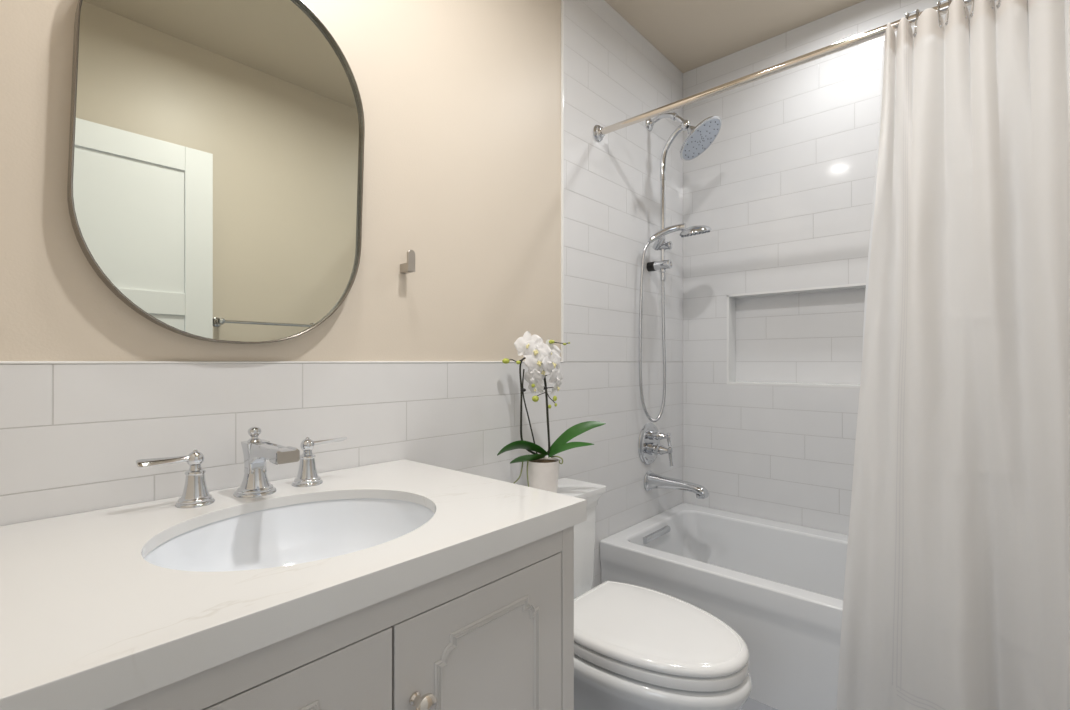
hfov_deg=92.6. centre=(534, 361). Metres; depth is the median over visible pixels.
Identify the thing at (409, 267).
robe hook
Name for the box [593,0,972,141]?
curtain rod
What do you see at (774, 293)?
wall
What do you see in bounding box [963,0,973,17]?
curtain ring
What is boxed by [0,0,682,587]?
wall
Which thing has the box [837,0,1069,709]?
shower curtain
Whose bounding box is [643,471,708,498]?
tub spout
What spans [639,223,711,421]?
shower
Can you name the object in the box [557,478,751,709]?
toilet
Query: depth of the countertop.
0.61 m
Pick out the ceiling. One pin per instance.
(691, 34)
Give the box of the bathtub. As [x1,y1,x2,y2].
[600,503,847,709]
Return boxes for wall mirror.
[67,0,364,343]
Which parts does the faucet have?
lever, handle, spout, spout, handle, lever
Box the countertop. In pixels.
[0,459,586,709]
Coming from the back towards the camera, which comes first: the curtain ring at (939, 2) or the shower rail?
the shower rail
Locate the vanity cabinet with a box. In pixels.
[105,526,573,709]
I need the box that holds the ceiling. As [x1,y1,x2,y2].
[605,0,864,72]
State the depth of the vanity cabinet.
0.73 m
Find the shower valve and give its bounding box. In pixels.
[638,423,672,465]
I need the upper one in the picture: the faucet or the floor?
the faucet
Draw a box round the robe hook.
[400,250,414,273]
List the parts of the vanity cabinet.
door, panel moulding, knob, door, panel moulding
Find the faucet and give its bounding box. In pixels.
[136,427,346,508]
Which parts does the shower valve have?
valve handle, valve handle, lever, lever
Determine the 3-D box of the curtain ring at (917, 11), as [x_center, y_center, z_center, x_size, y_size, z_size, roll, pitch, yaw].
[1.001,-0.890,1.355,0.030,0.078,0.053,0,0,42]
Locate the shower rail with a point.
(700, 137)
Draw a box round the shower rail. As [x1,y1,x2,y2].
[645,112,721,272]
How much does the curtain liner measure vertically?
1.790 m
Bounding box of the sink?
[144,498,433,571]
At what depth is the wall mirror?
1.02 m
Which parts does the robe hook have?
post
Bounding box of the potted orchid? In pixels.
[497,331,605,492]
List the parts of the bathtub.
overflow plate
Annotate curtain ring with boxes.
[905,9,919,35]
[937,0,951,26]
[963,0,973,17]
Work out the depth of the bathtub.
1.83 m
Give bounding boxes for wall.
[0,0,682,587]
[683,0,996,534]
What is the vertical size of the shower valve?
0.190 m
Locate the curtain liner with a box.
[862,1,995,356]
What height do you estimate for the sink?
0.150 m
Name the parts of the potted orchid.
flower stem, flower, flower, flower, flower, flower, pot, flower, flower stem, flower, flower, flower, flower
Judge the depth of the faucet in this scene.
0.97 m
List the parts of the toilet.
tank lid, tank, seat, lid, bowl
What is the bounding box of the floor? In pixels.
[740,698,776,709]
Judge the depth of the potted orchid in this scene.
1.57 m

